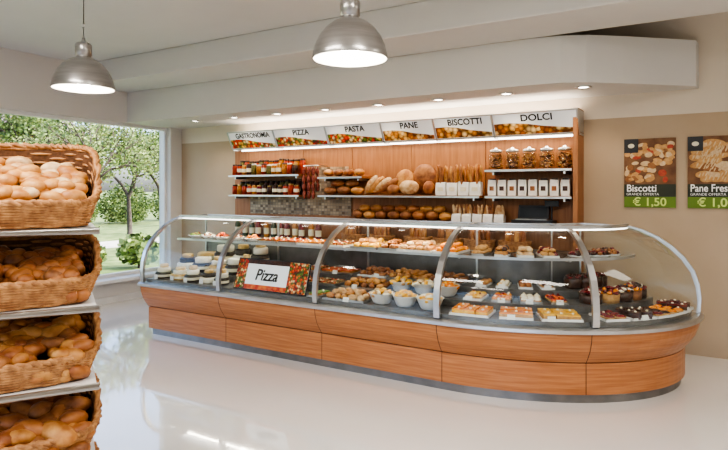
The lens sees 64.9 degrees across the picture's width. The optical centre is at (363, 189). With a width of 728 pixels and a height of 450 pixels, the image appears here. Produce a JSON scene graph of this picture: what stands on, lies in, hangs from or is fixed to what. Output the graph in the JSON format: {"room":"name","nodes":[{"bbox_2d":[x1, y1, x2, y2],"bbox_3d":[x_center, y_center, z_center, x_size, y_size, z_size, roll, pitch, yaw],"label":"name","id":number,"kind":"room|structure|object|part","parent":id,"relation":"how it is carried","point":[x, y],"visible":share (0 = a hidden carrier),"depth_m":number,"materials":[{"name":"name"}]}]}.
{"room":"food shop","nodes":[
{"label":"food shop","id":0,"kind":"room"},
{"bbox_2d":[0,47,181,298],"bbox_3d":[-5.352,-0.100,4.937,0.250,3.300,9.400,0,0,31],"label":"wall","id":1,"kind":"structure","parent":0,"point":[25,78],"depth_m":7.51,"materials":[{"name":"white paint"}]},
{"bbox_2d":[0,109,166,278],"bbox_3d":[-4.278,0.130,6.729,0.080,2.160,4.780,0,0,31],"label":"window","id":2,"kind":"structure","parent":1,"relation":"in","point":[2,111],"depth_m":8.53,"materials":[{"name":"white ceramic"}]},
{"bbox_2d":[95,291,142,304],"bbox_3d":[-5.236,1.505,4.868,0.020,0.090,9.400,0,0,31],"label":"baseboard","id":3,"kind":"structure","parent":1,"relation":"attached to","point":[107,300],"depth_m":7.92,"materials":[{"name":"white ceramic"}]},
{"bbox_2d":[94,271,156,285],"bbox_3d":[-4.131,1.230,6.584,0.160,0.040,4.880,0,0,31],"label":"trim","id":4,"kind":"structure","parent":1,"relation":"attached to","point":[150,274],"depth_m":7.83,"materials":[{"name":"white paint"}]},
{"bbox_2d":[0,0,426,60],"bbox_3d":[-0.692,-1.700,2.159,10.600,0.100,9.400,0,0,31],"label":"ceiling","id":5,"kind":"structure","parent":0,"point":[48,28],"depth_m":5.57,"materials":[{"name":"paint"}]},
{"bbox_2d":[50,0,114,93],"bbox_3d":[-2.030,-1.190,4.140,0.424,0.919,0.424,0,0,31],"label":"pendant lamp","id":6,"kind":"object","parent":5,"relation":"hanging from","point":[82,73],"visible":1,"depth_m":4.04,"materials":[{"name":"metal"}]},
{"bbox_2d":[319,108,331,110],"bbox_3d":[-0.457,-0.944,6.734,0.150,0.012,0.150,0,0,31],"label":"recessed light","id":7,"kind":"object","parent":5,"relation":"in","point":[323,109],"visible":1,"depth_m":6.70,"materials":[{"name":"metal"}]},
{"bbox_2d":[312,0,387,67],"bbox_3d":[-0.078,-1.190,3.200,0.424,0.919,0.424,0,0,31],"label":"pendant lamp","id":8,"kind":"object","parent":5,"relation":"hanging from","point":[349,41],"visible":1,"depth_m":3.09,"materials":[{"name":"metal"}]},
{"bbox_2d":[372,104,384,106],"bbox_3d":[0.162,-0.944,6.365,0.150,0.012,0.150,0,0,31],"label":"recessed light","id":9,"kind":"object","parent":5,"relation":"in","point":[374,105],"visible":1,"depth_m":6.39,"materials":[{"name":"metal"}]},
{"bbox_2d":[98,0,727,92],"bbox_3d":[1.041,-1.510,5.066,10.600,0.280,0.670,0,0,31],"label":"ceiling beam","id":10,"kind":"structure","parent":5,"relation":"attached to","point":[429,25],"depth_m":5.17,"materials":[{"name":"white paint"}]},
{"bbox_2d":[431,98,445,101],"bbox_3d":[0.780,-0.944,5.996,0.150,0.012,0.150,0,0,31],"label":"recessed light","id":11,"kind":"object","parent":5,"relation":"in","point":[435,99],"visible":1,"depth_m":5.99,"materials":[{"name":"metal"}]},
{"bbox_2d":[498,92,513,95],"bbox_3d":[1.399,-0.944,5.628,0.150,0.012,0.150,0,0,31],"label":"recessed light","id":12,"kind":"object","parent":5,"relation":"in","point":[503,93],"visible":1,"depth_m":5.62,"materials":[{"name":"metal"}]},
{"bbox_2d":[575,85,591,88],"bbox_3d":[2.017,-0.944,5.259,0.150,0.012,0.150,0,0,31],"label":"recessed light","id":13,"kind":"object","parent":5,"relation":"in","point":[581,86],"visible":1,"depth_m":5.24,"materials":[{"name":"metal"}]},
{"bbox_2d":[93,297,727,449],"bbox_3d":[-0.692,1.600,2.159,10.600,0.100,9.400,0,0,31],"label":"floor","id":14,"kind":"structure","parent":0,"point":[159,392],"depth_m":4.04,"materials":[{"name":"tile"}]},
{"bbox_2d":[0,223,99,449],"bbox_3d":[-1.598,0.740,2.307,0.940,1.620,0.496,0,0,-28],"label":"rack","id":15,"kind":"object","parent":14,"relation":"on","point":[89,383],"visible":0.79,"depth_m":2.25,"materials":[{"name":"white metal"}]},
{"bbox_2d":[0,234,101,311],"bbox_3d":[-1.566,0.328,2.322,0.919,0.278,0.466,0,0,-28],"label":"bread basket","id":16,"kind":"object","parent":15,"relation":"in","point":[36,271],"visible":0.97,"depth_m":2.35,"materials":[{"name":"wicker"}]},
{"bbox_2d":[0,312,101,393],"bbox_3d":[-1.566,0.646,2.322,0.919,0.283,0.466,0,0,-28],"label":"bread basket","id":17,"kind":"object","parent":15,"relation":"in","point":[37,352],"visible":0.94,"depth_m":2.33,"materials":[{"name":"wicker"}]},
{"bbox_2d":[0,373,101,449],"bbox_3d":[-1.565,0.966,2.318,0.924,0.293,0.485,0,0,-28],"label":"bread basket","id":18,"kind":"object","parent":15,"relation":"in","point":[68,421],"visible":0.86,"depth_m":2.34,"materials":[{"name":"wicker"}]},
{"bbox_2d":[0,142,102,229],"bbox_3d":[-1.566,-0.032,2.322,0.918,0.367,0.465,0,0,-28],"label":"bread basket","id":19,"kind":"object","parent":15,"relation":"in","point":[42,185],"visible":1,"depth_m":2.36,"materials":[{"name":"wicker"}]},
{"bbox_2d":[94,441,99,449],"bbox_3d":[-1.565,1.276,2.319,0.919,0.284,0.469,0,0,-28],"label":"bread basket","id":20,"kind":"object","parent":15,"relation":"in","point":[95,442],"visible":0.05,"depth_m":2.61,"materials":[{"name":"wicker"}]},
{"bbox_2d":[228,234,572,257],"bbox_3d":[0.036,1.091,6.867,4.730,0.918,0.486,0,0,31],"label":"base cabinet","id":21,"kind":"object","parent":14,"relation":"on","point":[563,254],"visible":0.02,"depth_m":5.88,"materials":[{"name":"brown wood"}]},
{"bbox_2d":[235,221,320,238],"bbox_3d":[-1.170,0.489,7.632,1.452,0.285,0.125,0,0,31],"label":"jars","id":22,"kind":"object","parent":21,"relation":"on","point":[253,229],"visible":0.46,"depth_m":7.58,"materials":[{"name":"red glass"}]},
{"bbox_2d":[341,225,366,241],"bbox_3d":[-0.114,0.511,6.878,0.354,0.234,0.239,0,0,31],"label":"basket","id":23,"kind":"object","parent":21,"relation":"on","point":[352,232],"visible":0.73,"depth_m":6.80,"materials":[{"name":"wicker"}]},
{"bbox_2d":[369,226,395,241],"bbox_3d":[0.204,0.511,6.689,0.354,0.234,0.239,0,0,31],"label":"basket","id":24,"kind":"object","parent":21,"relation":"on","point":[379,231],"visible":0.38,"depth_m":6.64,"materials":[{"name":"wicker"}]},
{"bbox_2d":[403,227,431,241],"bbox_3d":[0.608,0.511,6.448,0.354,0.234,0.239,0,0,31],"label":"basket","id":25,"kind":"object","parent":21,"relation":"on","point":[420,233],"visible":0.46,"depth_m":6.40,"materials":[{"name":"wicker"}]},
{"bbox_2d":[432,228,463,243],"bbox_3d":[0.917,0.511,6.264,0.354,0.235,0.239,0,0,31],"label":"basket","id":26,"kind":"object","parent":21,"relation":"on","point":[443,233],"visible":0.4,"depth_m":6.21,"materials":[{"name":"wicker"}]},
{"bbox_2d":[463,229,495,249],"bbox_3d":[1.226,0.511,6.080,0.354,0.234,0.239,0,0,31],"label":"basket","id":27,"kind":"object","parent":21,"relation":"on","point":[484,236],"visible":0.69,"depth_m":6.03,"materials":[{"name":"wicker"}]},
{"bbox_2d":[498,230,531,251],"bbox_3d":[1.552,0.511,5.885,0.354,0.235,0.239,0,0,31],"label":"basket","id":28,"kind":"object","parent":21,"relation":"on","point":[514,239],"visible":0.7,"depth_m":5.86,"materials":[{"name":"wicker"}]},
{"bbox_2d":[138,214,703,402],"bbox_3d":[0.157,0.917,5.316,5.157,1.266,1.337,0,0,31],"label":"display counter","id":29,"kind":"object","parent":14,"relation":"on","point":[595,360],"depth_m":4.62,"materials":[{"name":"wood"}]},
{"bbox_2d":[189,232,229,238],"bbox_3d":[-1.578,0.506,5.947,0.872,0.074,0.662,0,0,31],"label":"plates","id":30,"kind":"object","parent":29,"relation":"on","point":[224,235],"depth_m":6.39,"materials":[{"name":"white ceramic"}]},
{"bbox_2d":[154,244,268,285],"bbox_3d":[-1.623,0.753,6.185,1.053,0.383,0.828,0,0,31],"label":"wheels","id":31,"kind":"object","parent":29,"relation":"on","point":[189,267],"visible":0.79,"depth_m":6.10,"materials":[{"name":"white food"}]},
{"bbox_2d":[234,234,259,240],"bbox_3d":[-1.140,0.506,5.684,0.644,0.074,0.583,0,0,31],"label":"plates","id":32,"kind":"object","parent":29,"relation":"on","point":[254,237],"depth_m":6.09,"materials":[{"name":"white ceramic"}]},
{"bbox_2d":[233,257,311,296],"bbox_3d":[-0.864,0.802,5.328,0.860,0.288,0.102,0,0,31],"label":"sign","id":33,"kind":"object","parent":29,"relation":"attached to","point":[273,276],"depth_m":5.31,"materials":[{"name":"multicoloured paper"}]},
{"bbox_2d":[258,236,360,297],"bbox_3d":[-0.652,0.717,5.614,1.083,0.451,0.819,0,0,31],"label":"pizza slices","id":34,"kind":"object","parent":29,"relation":"on","point":[327,281],"visible":0.66,"depth_m":5.59,"materials":[{"name":"food"}]},
{"bbox_2d":[322,237,472,303],"bbox_3d":[0.306,0.696,5.033,1.076,0.495,0.842,0,0,31],"label":"rolls","id":35,"kind":"object","parent":29,"relation":"on","point":[352,293],"visible":0.95,"depth_m":5.10,"materials":[{"name":"food"}]},
{"bbox_3d":[0.063,0.297,5.691,4.580,0.005,0.760,0,0,31],"label":"glass","id":36,"kind":"part","parent":29,"relation":"part of","materials":[{"name":"clear glass"}]},
{"bbox_2d":[177,237,634,261],"bbox_3d":[0.086,0.564,5.635,4.618,0.052,0.825,0,0,31],"label":"glass shelf","id":37,"kind":"object","parent":29,"relation":"attached to","point":[213,240],"depth_m":5.05,"materials":[{"name":"glass"}]},
{"bbox_2d":[369,276,459,309],"bbox_3d":[0.422,0.848,4.789,0.683,0.193,0.531,0,0,31],"label":"bowls","id":38,"kind":"object","parent":29,"relation":"on","point":[403,297],"visible":0.85,"depth_m":4.72,"materials":[{"name":"white ceramic"}]},
{"bbox_3d":[0.031,1.000,4.901,5.327,0.044,0.965,0,0,17],"label":"bumper rail","id":39,"kind":"part","parent":29,"relation":"part of","materials":[{"name":"metal"}]},
{"bbox_2d":[471,244,559,257],"bbox_3d":[1.252,0.501,4.744,0.693,0.079,0.323,0,0,16],"label":"pastries","id":40,"kind":"object","parent":29,"relation":"on","point":[480,250],"visible":1,"depth_m":4.64,"materials":[{"name":"food"}]},
{"bbox_2d":[449,278,583,322],"bbox_3d":[1.211,0.854,4.566,0.956,0.179,0.877,0,0,16],"label":"cakes","id":41,"kind":"object","parent":29,"relation":"on","point":[461,309],"visible":1,"depth_m":4.38,"materials":[{"name":"white food"}]},
{"bbox_2d":[564,247,693,321],"bbox_3d":[2.048,0.708,4.565,0.989,0.469,0.802,0,0,-24],"label":"pastries","id":42,"kind":"object","parent":29,"relation":"on","point":[632,291],"visible":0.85,"depth_m":4.49,"materials":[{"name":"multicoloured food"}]},
{"bbox_2d":[182,12,727,358],"bbox_3d":[1.744,-0.100,6.295,11.050,3.300,0.200,0,0,31],"label":"wall","id":43,"kind":"structure","parent":0,"point":[700,235],"depth_m":5.61,"materials":[{"name":"beige paint"}]},
{"bbox_2d":[228,194,306,198],"bbox_3d":[-1.302,0.089,7.796,1.220,0.057,0.267,0,0,31],"label":"shelf","id":44,"kind":"object","parent":43,"relation":"attached to","point":[235,195],"visible":0.91,"depth_m":7.69,"materials":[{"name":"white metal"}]},
{"bbox_2d":[232,180,306,194],"bbox_3d":[-1.299,-0.040,7.790,1.192,0.199,0.204,0,0,31],"label":"jars","id":45,"kind":"object","parent":44,"relation":"on","point":[287,187],"visible":0.92,"depth_m":7.71,"materials":[{"name":"red glass"}]},
{"bbox_2d":[228,174,310,178],"bbox_3d":[-1.302,-0.180,7.796,1.220,0.057,0.267,0,0,31],"label":"shelf","id":46,"kind":"object","parent":43,"relation":"attached to","point":[259,175],"visible":0.89,"depth_m":7.71,"materials":[{"name":"white laminate"}]},
{"bbox_2d":[232,158,305,174],"bbox_3d":[-1.309,-0.319,7.796,1.168,0.218,0.204,0,0,31],"label":"jars","id":47,"kind":"object","parent":46,"relation":"on","point":[281,166],"visible":0.88,"depth_m":7.71,"materials":[{"name":"red glass"}]},
{"bbox_2d":[250,166,351,215],"bbox_3d":[-0.887,0.015,7.700,1.690,0.630,0.010,0,0,31],"label":"tile backsplash","id":48,"kind":"structure","parent":43,"relation":"attached to","point":[339,206],"depth_m":7.57,"materials":[{"name":"tile"}]},
{"bbox_2d":[302,165,326,198],"bbox_3d":[-0.640,-0.102,7.401,0.240,0.435,0.251,0,0,31],"label":"salami","id":49,"kind":"object","parent":43,"relation":"hanging from","point":[312,170],"visible":0.98,"depth_m":7.30,"materials":[{"name":"food"}]},
{"bbox_2d":[317,176,372,180],"bbox_3d":[-0.241,-0.141,7.163,0.650,0.057,0.267,0,0,31],"label":"shelf","id":50,"kind":"object","parent":43,"relation":"attached to","point":[326,178],"visible":0.93,"depth_m":7.06,"materials":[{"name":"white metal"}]},
{"bbox_2d":[323,169,364,175],"bbox_3d":[-0.251,-0.217,7.146,0.587,0.092,0.161,0,0,31],"label":"loaves","id":51,"kind":"object","parent":50,"relation":"on","point":[339,172],"visible":0.99,"depth_m":7.08,"materials":[{"name":"brown food"}]},
{"bbox_2d":[317,195,486,200],"bbox_3d":[0.390,0.089,6.787,2.120,0.057,0.267,0,0,31],"label":"shelf","id":52,"kind":"object","parent":43,"relation":"attached to","point":[475,198],"visible":0.98,"depth_m":6.55,"materials":[{"name":"white laminate"}]},
{"bbox_2d":[324,164,435,194],"bbox_3d":[0.170,-0.120,6.908,1.522,0.364,0.241,0,0,31],"label":"loaves","id":53,"kind":"object","parent":52,"relation":"on","point":[423,179],"visible":1,"depth_m":6.73,"materials":[{"name":"brown food"}]},
{"bbox_2d":[435,164,482,195],"bbox_3d":[1.052,-0.114,6.341,0.538,0.348,0.112,0,0,31],"label":"baguettes","id":54,"kind":"object","parent":52,"relation":"on","point":[469,179],"visible":1,"depth_m":6.29,"materials":[{"name":"brown food"}]},
{"bbox_2d":[227,108,583,151],"bbox_3d":[0.168,-0.675,6.883,4.640,0.260,0.329,0,0,31],"label":"sign","id":55,"kind":"object","parent":43,"relation":"attached to","point":[550,122],"visible":1,"depth_m":6.50,"materials":[{"name":"white"}]},
{"bbox_2d":[235,107,583,272],"bbox_3d":[0.120,0.370,6.959,4.780,2.360,0.319,0,0,31],"label":"wall shelving unit","id":56,"kind":"object","parent":43,"relation":"attached to","point":[386,161],"depth_m":6.59,"materials":[{"name":"brown wood"}]},
{"bbox_2d":[127,35,698,128],"bbox_3d":[-0.104,-1.160,6.710,6.950,0.420,0.980,0,0,31],"label":"ceiling soffit","id":57,"kind":"structure","parent":43,"relation":"attached to","point":[544,68],"depth_m":5.75,"materials":[{"name":"white paint"}]},
{"bbox_2d":[357,218,510,222],"bbox_3d":[0.992,0.380,6.428,2.620,0.057,0.267,0,0,31],"label":"shelf","id":58,"kind":"object","parent":43,"relation":"attached to","point":[357,218],"visible":0.02,"depth_m":6.80,"materials":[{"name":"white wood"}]},
{"bbox_2d":[352,204,505,222],"bbox_3d":[0.684,0.253,6.588,1.921,0.196,0.165,0,0,31],"label":"loaves","id":59,"kind":"object","parent":58,"relation":"on","point":[426,211],"visible":1,"depth_m":6.47,"materials":[{"name":"brown food"}]},
{"bbox_2d":[511,201,558,222],"bbox_3d":[1.787,0.230,5.947,0.460,0.239,0.207,0,0,31],"label":"cash register","id":60,"kind":"object","parent":58,"relation":"on","point":[526,213],"visible":0.96,"depth_m":5.96,"materials":[{"name":"black plastic"}]},
{"bbox_2d":[484,168,572,174],"bbox_3d":[1.734,-0.191,5.986,0.890,0.057,0.267,0,0,31],"label":"shelf","id":61,"kind":"object","parent":43,"relation":"attached to","point":[564,170],"visible":0.95,"depth_m":5.92,"materials":[{"name":"white metal"}]},
{"bbox_2d":[489,148,502,168],"bbox_3d":[1.420,-0.339,6.151,0.160,0.233,0.160,0,0,31],"label":"jar","id":62,"kind":"object","parent":61,"relation":"on","point":[496,159],"visible":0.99,"depth_m":6.11,"materials":[{"name":"clear glass"}]},
{"bbox_2d":[505,147,518,168],"bbox_3d":[1.573,-0.339,6.059,0.160,0.233,0.160,0,0,31],"label":"jar","id":63,"kind":"object","parent":61,"relation":"on","point":[514,158],"visible":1,"depth_m":6.03,"materials":[{"name":"clear glass"}]},
{"bbox_2d":[522,146,535,167],"bbox_3d":[1.725,-0.339,5.968,0.160,0.233,0.160,0,0,31],"label":"jar","id":64,"kind":"object","parent":61,"relation":"on","point":[530,162],"visible":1,"depth_m":5.93,"materials":[{"name":"clear glass"}]},
{"bbox_2d":[539,146,553,167],"bbox_3d":[1.878,-0.339,5.877,0.160,0.233,0.160,0,0,31],"label":"jar","id":65,"kind":"object","parent":61,"relation":"on","point":[547,159],"visible":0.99,"depth_m":5.84,"materials":[{"name":"clear glass"}]},
{"bbox_2d":[557,145,572,167],"bbox_3d":[2.031,-0.339,5.786,0.160,0.233,0.160,0,0,31],"label":"jar","id":66,"kind":"object","parent":61,"relation":"on","point":[564,162],"visible":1,"depth_m":5.75,"materials":[{"name":"clear glass"}]},
{"bbox_2d":[484,196,572,201],"bbox_3d":[1.734,0.089,5.986,0.890,0.057,0.267,0,0,31],"label":"shelf","id":67,"kind":"object","parent":43,"relation":"attached to","point":[494,198],"visible":0.91,"depth_m":5.84,"materials":[{"name":"white metal"}]},
{"bbox_2d":[488,178,570,195],"bbox_3d":[1.707,-0.031,5.954,0.846,0.182,0.076,0,0,31],"label":"coffee bags","id":68,"kind":"object","parent":67,"relation":"on","point":[524,187],"visible":1,"depth_m":5.92,"materials":[{"name":"white paper"}]},
{"bbox_2d":[624,137,675,207],"bbox_3d":[2.772,-0.165,5.552,0.450,0.670,0.019,0,0,31],"label":"poster","id":69,"kind":"object","parent":43,"relation":"attached to","point":[649,164],"visible":1,"depth_m":5.55,"materials":[{"name":"multicoloured paper"}]},
{"bbox_2d":[688,135,727,208],"bbox_3d":[3.242,-0.165,5.272,0.450,0.670,0.019,0,0,31],"label":"poster","id":70,"kind":"object","parent":43,"relation":"attached to","point":[707,155],"visible":1,"depth_m":5.30,"materials":[{"name":"multicoloured paper"}]},
{"label":"outside","id":71,"kind":"structure","parent":0,"visible":0},
{"bbox_2d":[90,192,158,273],"bbox_3d":[-123.706,1.750,190.163,392.740,0.101,600.000,0,0,31],"label":"lawn","id":72,"kind":"structure","parent":71,"point":[110,232],"depth_m":22.36,"materials":[{"name":"green plant"}]},
{"bbox_2d":[1,115,79,142],"bbox_3d":[-26.388,-1.876,22.134,9.000,7.148,28.000,0,0,31],"label":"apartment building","id":73,"kind":"structure","parent":72,"relation":"on","point":[4,115],"depth_m":31.47,"materials":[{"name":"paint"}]},
{"bbox_2d":[0,114,88,143],"bbox_3d":[-10.830,-0.776,18.686,2.980,4.953,2.910,0,0,-8],"label":"tree","id":74,"kind":"object","parent":72,"relation":"on","point":[11,125],"visible":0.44,"depth_m":18.04,"materials":[{"name":"green plant"}]},
{"bbox_2d":[12,127,117,192],"bbox_3d":[-7.696,0.017,14.935,3.446,3.353,2.684,0,0,40],"label":"tree","id":75,"kind":"object","parent":72,"relation":"on","point":[107,175],"visible":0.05,"depth_m":14.47,"materials":[{"name":"green plant"}]},
{"bbox_2d":[13,118,158,226],"bbox_3d":[-6.343,-0.107,12.964,2.707,3.615,3.467,0,0,-41],"label":"tree","id":76,"kind":"object","parent":72,"relation":"on","point":[103,150],"visible":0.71,"depth_m":12.61,"materials":[{"name":"green plant"}]},
{"bbox_2d":[90,199,101,222],"bbox_3d":[-13.700,0.758,26.813,2.562,1.873,2.498,0,0,31],"label":"bush","id":77,"kind":"object","parent":72,"relation":"on","point":[96,212],"visible":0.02,"depth_m":27.09,"materials":[{"name":"green plant"}]},
{"bbox_2d":[99,245,106,263],"bbox_3d":[-5.572,1.316,11.361,0.877,0.758,0.874,0,0,31],"label":"bush","id":78,"kind":"object","parent":72,"relation":"on","point":[103,253],"visible":0.02,"depth_m":11.47,"materials":[{"name":"green plant"}]},
{"bbox_2d":[65,123,158,233],"bbox_3d":[-9.158,-0.533,21.702,4.896,4.454,3.617,0,0,31],"label":"tree","id":79,"kind":"object","parent":72,"relation":"on","point":[128,194],"visible":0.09,"depth_m":21.78,"materials":[{"name":"green plant"}]},
{"bbox_2d":[96,183,152,222],"bbox_3d":[-12.223,0.666,29.294,2.727,2.058,2.753,0,0,31],"label":"bush","id":80,"kind":"object","parent":72,"relation":"on","point":[113,208],"visible":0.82,"depth_m":28.76,"materials":[{"name":"green plant"}]},
{"bbox_2d":[114,130,158,214],"bbox_3d":[-5.235,-0.036,15.783,2.936,3.456,3.570,0,0,31],"label":"tree","id":81,"kind":"object","parent":72,"relation":"on","point":[155,148],"visible":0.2,"depth_m":14.96,"materials":[{"name":"green plant"}]},
{"bbox_2d":[115,232,158,267],"bbox_3d":[-4.904,1.307,12.463,0.902,0.776,0.947,0,0,31],"label":"bush","id":82,"kind":"object","parent":72,"relation":"on","point":[131,249],"visible":0.83,"depth_m":12.25,"materials":[{"name":"green plant"}]},
{"bbox_2d":[145,130,158,199],"bbox_3d":[-8.595,-0.767,27.497,4.045,4.948,4.528,0,0,-14],"label":"tree","id":83,"kind":"object","parent":72,"relation":"on","point":[152,130],"visible":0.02,"depth_m":26.57,"materials":[{"name":"green plant"}]},
{"bbox_2d":[149,190,158,219],"bbox_3d":[-10.650,0.667,31.942,2.713,2.056,2.759,0,0,31],"label":"bush","id":84,"kind":"object","parent":72,"relation":"on","point":[155,203],"visible":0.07,"depth_m":31.34,"materials":[{"name":"green plant"}]}
]}

